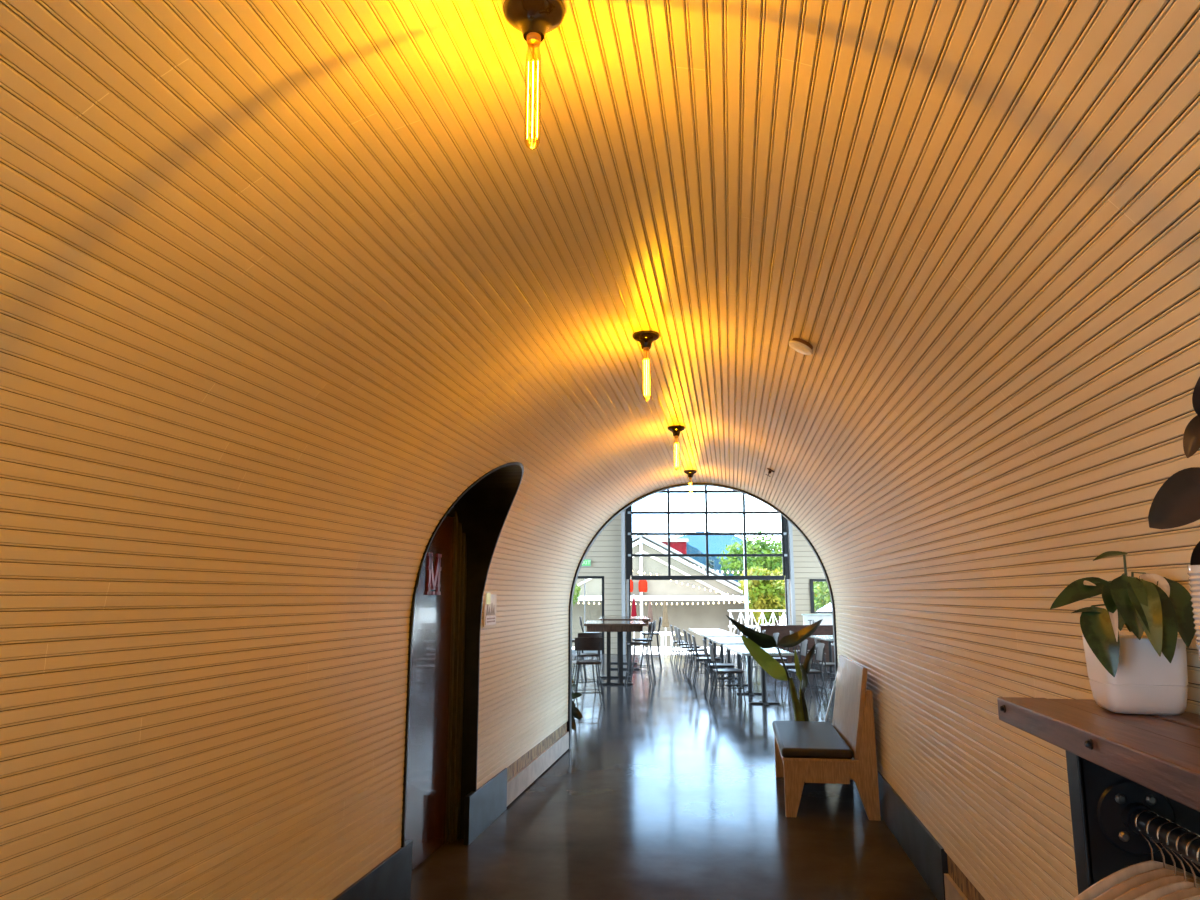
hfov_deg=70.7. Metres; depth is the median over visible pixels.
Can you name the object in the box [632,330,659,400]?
ceiling lamp
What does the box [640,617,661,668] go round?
bar stool
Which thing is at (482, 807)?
baseboard
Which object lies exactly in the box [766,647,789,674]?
dining chair
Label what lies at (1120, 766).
table
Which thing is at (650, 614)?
closed parasol
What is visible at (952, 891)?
trim
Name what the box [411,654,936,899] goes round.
floor
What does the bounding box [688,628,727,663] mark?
dining table
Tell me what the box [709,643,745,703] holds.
dining chair
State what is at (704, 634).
dining table
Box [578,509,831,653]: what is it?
wall
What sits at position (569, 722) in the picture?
trim
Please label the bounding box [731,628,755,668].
dining chair
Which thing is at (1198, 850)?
hanger
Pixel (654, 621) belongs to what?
bar stool
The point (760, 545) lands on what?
leafy tree
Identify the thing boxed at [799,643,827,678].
dining chair
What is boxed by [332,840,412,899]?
baseboard
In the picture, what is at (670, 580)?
string lights
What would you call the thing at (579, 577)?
door
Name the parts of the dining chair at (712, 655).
leg, backrest, leg, seat, leg, leg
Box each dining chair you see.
[670,625,690,660]
[674,626,696,664]
[677,628,701,668]
[683,630,707,672]
[687,633,715,679]
[692,635,722,685]
[703,639,735,695]
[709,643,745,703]
[725,626,747,662]
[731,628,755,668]
[741,630,765,670]
[752,633,778,679]
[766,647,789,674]
[775,639,811,695]
[788,643,828,703]
[790,631,818,674]
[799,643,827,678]
[814,639,834,694]
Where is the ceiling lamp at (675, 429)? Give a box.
[667,425,684,469]
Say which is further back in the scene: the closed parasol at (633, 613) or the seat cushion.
the closed parasol at (633, 613)
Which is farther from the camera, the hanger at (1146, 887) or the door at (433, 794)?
the door at (433, 794)
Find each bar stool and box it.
[572,633,603,694]
[572,637,604,707]
[572,639,586,681]
[579,617,600,667]
[624,622,652,687]
[630,620,655,680]
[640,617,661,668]
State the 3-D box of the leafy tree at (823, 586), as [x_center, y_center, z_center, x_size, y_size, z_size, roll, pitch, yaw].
[9.712,5.870,32.141,3.543,4.296,4.420,-1,-10,9]
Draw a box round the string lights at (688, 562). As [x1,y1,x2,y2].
[688,562,743,572]
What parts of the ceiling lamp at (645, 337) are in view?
bulb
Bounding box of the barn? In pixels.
[656,539,687,553]
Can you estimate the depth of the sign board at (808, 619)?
21.94 m
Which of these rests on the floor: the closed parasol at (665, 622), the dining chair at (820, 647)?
the dining chair at (820, 647)
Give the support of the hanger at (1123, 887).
hanging from the table at (1120, 766)
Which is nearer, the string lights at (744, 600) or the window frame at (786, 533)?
the window frame at (786, 533)
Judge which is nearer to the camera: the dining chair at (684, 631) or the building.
the dining chair at (684, 631)
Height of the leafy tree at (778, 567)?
4.244 m
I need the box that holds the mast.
[742,500,748,627]
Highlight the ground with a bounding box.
[572,617,785,653]
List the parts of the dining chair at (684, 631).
backrest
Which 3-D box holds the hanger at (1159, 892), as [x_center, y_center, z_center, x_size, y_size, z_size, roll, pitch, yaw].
[1.040,0.785,1.487,0.430,0.225,0.043,-1,-10,5]
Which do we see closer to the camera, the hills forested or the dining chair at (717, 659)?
the dining chair at (717, 659)
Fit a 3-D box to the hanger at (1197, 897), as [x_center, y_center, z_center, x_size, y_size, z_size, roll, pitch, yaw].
[1.030,0.774,1.421,0.430,0.225,0.043,-1,-10,6]
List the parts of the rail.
rail, rail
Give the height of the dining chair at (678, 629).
0.862 m
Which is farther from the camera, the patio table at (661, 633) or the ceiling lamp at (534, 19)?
the patio table at (661, 633)
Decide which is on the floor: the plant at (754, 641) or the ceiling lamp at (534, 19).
the plant at (754, 641)
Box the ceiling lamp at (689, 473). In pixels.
[684,470,696,502]
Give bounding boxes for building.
[572,535,763,646]
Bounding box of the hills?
[675,531,774,557]
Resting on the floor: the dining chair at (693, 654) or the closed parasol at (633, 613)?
the dining chair at (693, 654)
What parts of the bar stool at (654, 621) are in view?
leg, seat, foot rail, leg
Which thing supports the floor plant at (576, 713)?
on the floor
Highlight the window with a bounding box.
[810,579,831,612]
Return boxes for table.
[584,621,645,684]
[599,616,649,669]
[652,632,674,650]
[660,634,682,647]
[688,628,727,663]
[696,632,740,673]
[707,637,752,686]
[723,645,793,705]
[810,635,834,678]
[997,697,1199,894]
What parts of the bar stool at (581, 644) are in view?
leg, leg, seat, foot rail, backrest, leg, leg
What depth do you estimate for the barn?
70.41 m
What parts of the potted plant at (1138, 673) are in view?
stem, stem, pot, stem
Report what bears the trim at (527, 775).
attached to the wall at (227, 475)
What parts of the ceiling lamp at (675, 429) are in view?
bulb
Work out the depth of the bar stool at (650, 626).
14.66 m
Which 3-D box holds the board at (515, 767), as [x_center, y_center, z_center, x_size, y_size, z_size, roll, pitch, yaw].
[-0.550,2.715,7.482,0.048,0.295,2.475,-1,-10,9]
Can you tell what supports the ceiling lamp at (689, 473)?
attached to the ceiling
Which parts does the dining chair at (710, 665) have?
backrest, leg, leg, seat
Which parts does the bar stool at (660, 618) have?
seat, leg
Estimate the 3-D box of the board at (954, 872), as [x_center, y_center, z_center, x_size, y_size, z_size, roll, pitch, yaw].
[1.156,1.469,0.263,0.048,0.295,8.155,-1,-10,9]
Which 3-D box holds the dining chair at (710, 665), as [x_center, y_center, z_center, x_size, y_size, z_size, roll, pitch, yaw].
[1.911,3.486,13.605,0.506,0.862,0.430,-1,-10,5]
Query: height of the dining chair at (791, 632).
0.862 m
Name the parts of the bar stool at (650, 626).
leg, leg, seat, leg, leg, backrest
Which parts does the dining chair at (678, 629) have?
backrest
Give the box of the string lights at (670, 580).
[670,580,744,598]
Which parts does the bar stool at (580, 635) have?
leg, foot rail, seat, backrest, leg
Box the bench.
[772,655,880,820]
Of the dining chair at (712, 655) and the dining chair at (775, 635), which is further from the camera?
the dining chair at (775, 635)
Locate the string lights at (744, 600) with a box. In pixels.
[575,600,744,604]
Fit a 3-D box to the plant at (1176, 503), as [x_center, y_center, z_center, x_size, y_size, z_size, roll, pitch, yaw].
[1.078,0.177,1.473,0.135,0.669,0.165,8,-13,-39]
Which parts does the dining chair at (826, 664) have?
leg, seat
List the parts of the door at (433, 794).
transom panel, frame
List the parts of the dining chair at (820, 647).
seat, leg, backrest, leg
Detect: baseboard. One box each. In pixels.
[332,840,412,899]
[463,768,506,844]
[877,770,947,899]
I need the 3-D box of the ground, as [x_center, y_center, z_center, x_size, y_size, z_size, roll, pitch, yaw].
[2.046,18.382,94.401,198.481,0.960,169.016,-1,-10,9]
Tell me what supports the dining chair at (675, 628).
on the floor
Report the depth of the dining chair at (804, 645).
13.60 m
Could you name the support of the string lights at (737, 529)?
attached to the mast
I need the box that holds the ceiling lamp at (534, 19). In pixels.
[503,0,564,149]
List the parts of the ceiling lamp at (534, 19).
bulb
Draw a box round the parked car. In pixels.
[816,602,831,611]
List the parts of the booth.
cap rail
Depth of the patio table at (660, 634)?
25.97 m
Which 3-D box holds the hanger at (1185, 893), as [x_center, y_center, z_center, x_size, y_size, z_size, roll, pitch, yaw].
[1.035,0.779,1.454,0.430,0.225,0.043,-1,-10,5]
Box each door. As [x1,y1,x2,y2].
[405,507,466,870]
[572,576,603,653]
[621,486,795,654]
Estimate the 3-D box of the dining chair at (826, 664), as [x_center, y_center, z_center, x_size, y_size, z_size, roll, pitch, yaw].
[3.777,3.514,13.769,0.506,0.862,0.430,0,-10,1]
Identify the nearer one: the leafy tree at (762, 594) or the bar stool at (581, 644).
the bar stool at (581, 644)
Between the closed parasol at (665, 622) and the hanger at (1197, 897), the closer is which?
the hanger at (1197, 897)
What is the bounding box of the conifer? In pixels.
[705,560,714,568]
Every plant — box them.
[572,678,582,730]
[726,615,822,720]
[1050,551,1195,714]
[1148,377,1199,659]
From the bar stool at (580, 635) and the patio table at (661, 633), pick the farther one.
the patio table at (661, 633)
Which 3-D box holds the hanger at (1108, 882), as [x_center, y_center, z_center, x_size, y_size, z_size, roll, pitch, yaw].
[1.058,0.805,1.604,0.430,0.225,0.043,-1,-10,5]
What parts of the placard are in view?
brass panel, label plate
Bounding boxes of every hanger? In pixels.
[1072,810,1199,899]
[1093,816,1199,899]
[1114,822,1199,899]
[1134,826,1199,899]
[1156,832,1199,899]
[1182,837,1199,899]
[1196,847,1199,861]
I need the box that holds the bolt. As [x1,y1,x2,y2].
[1087,739,1092,749]
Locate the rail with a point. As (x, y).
(730, 611)
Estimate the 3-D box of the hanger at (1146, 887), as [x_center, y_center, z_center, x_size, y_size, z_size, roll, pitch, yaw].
[1.045,0.791,1.520,0.430,0.225,0.043,-1,-10,6]
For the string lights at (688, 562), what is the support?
attached to the mast
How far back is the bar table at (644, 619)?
18.31 m
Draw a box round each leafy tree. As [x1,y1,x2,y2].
[573,585,580,606]
[717,530,782,575]
[738,563,785,624]
[777,564,829,611]
[813,582,830,611]
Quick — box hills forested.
[686,543,779,583]
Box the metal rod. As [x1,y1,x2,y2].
[824,674,836,721]
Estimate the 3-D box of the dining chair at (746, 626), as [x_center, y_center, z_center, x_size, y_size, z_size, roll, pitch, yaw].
[3.175,4.524,19.624,0.506,0.862,0.430,0,-10,1]
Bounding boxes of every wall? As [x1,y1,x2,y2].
[0,5,621,899]
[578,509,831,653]
[774,0,1199,899]
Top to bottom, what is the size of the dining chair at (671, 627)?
0.862 m
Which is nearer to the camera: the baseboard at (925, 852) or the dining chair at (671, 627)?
the baseboard at (925, 852)
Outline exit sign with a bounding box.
[582,559,590,565]
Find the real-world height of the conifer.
5.488 m
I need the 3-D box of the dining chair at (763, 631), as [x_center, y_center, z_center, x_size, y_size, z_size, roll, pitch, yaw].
[3.167,4.147,17.439,0.506,0.862,0.430,-1,-10,4]
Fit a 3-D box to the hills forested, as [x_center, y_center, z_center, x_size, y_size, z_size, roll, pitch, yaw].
[23.728,32.663,236.486,373.197,25.161,168.934,-1,-10,9]
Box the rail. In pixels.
[728,610,785,634]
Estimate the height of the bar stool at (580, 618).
1.092 m
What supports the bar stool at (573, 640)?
on the floor
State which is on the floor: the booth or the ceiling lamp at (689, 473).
the booth
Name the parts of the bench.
leg, leg, backrest, leg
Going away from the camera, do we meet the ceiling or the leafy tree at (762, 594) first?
the ceiling
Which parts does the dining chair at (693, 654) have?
backrest, seat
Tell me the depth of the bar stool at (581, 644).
11.96 m
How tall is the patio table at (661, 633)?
0.520 m
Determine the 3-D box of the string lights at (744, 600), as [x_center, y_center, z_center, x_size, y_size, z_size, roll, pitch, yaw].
[1.848,5.801,32.202,8.300,0.192,0.048,0,-10,1]
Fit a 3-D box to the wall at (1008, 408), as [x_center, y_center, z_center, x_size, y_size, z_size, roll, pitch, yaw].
[1.155,0.610,2.539,0.578,2.192,12.300,-1,-10,9]
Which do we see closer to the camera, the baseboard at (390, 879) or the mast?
the baseboard at (390, 879)
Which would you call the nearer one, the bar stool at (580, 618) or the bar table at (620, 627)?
the bar table at (620, 627)
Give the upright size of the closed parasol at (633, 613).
1.940 m
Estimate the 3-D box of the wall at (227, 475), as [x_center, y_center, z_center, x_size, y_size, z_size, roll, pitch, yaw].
[-0.978,0.667,2.859,0.578,2.187,12.300,-1,-10,9]
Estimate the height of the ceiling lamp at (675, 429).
0.310 m
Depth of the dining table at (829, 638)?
17.05 m
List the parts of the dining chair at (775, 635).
backrest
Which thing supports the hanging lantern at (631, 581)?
hanging from the building
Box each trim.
[507,732,568,805]
[567,483,837,749]
[944,873,967,899]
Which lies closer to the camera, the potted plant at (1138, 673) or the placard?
the potted plant at (1138, 673)
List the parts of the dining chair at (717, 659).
backrest, leg, leg, seat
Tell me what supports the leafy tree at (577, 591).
on the ground
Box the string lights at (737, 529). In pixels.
[632,529,740,535]
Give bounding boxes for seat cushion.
[772,721,852,758]
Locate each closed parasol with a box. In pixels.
[631,595,636,637]
[647,598,652,626]
[662,597,668,646]
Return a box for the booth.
[758,625,834,663]
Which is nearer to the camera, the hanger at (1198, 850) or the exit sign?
the hanger at (1198, 850)
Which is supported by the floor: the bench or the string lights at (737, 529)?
the bench
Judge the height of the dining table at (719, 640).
0.750 m
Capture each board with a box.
[507,722,566,780]
[801,614,832,624]
[947,854,984,899]
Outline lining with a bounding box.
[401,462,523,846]
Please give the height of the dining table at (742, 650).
0.750 m
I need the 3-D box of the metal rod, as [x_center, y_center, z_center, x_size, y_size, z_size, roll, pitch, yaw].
[2.181,2.545,8.134,0.316,0.856,0.018,3,-10,-15]
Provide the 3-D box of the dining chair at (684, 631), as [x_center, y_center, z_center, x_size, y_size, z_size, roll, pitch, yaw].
[1.972,4.155,17.483,0.506,0.862,0.430,0,-10,-1]
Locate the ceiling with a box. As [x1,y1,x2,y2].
[0,0,1010,507]
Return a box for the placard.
[483,593,496,626]
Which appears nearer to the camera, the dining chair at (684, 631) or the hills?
the dining chair at (684, 631)
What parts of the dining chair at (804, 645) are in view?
seat, backrest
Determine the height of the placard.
0.244 m
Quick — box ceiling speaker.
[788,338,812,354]
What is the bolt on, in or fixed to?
in the table at (1120, 766)
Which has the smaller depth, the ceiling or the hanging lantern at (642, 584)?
the ceiling
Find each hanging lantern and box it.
[630,580,632,591]
[638,580,646,591]

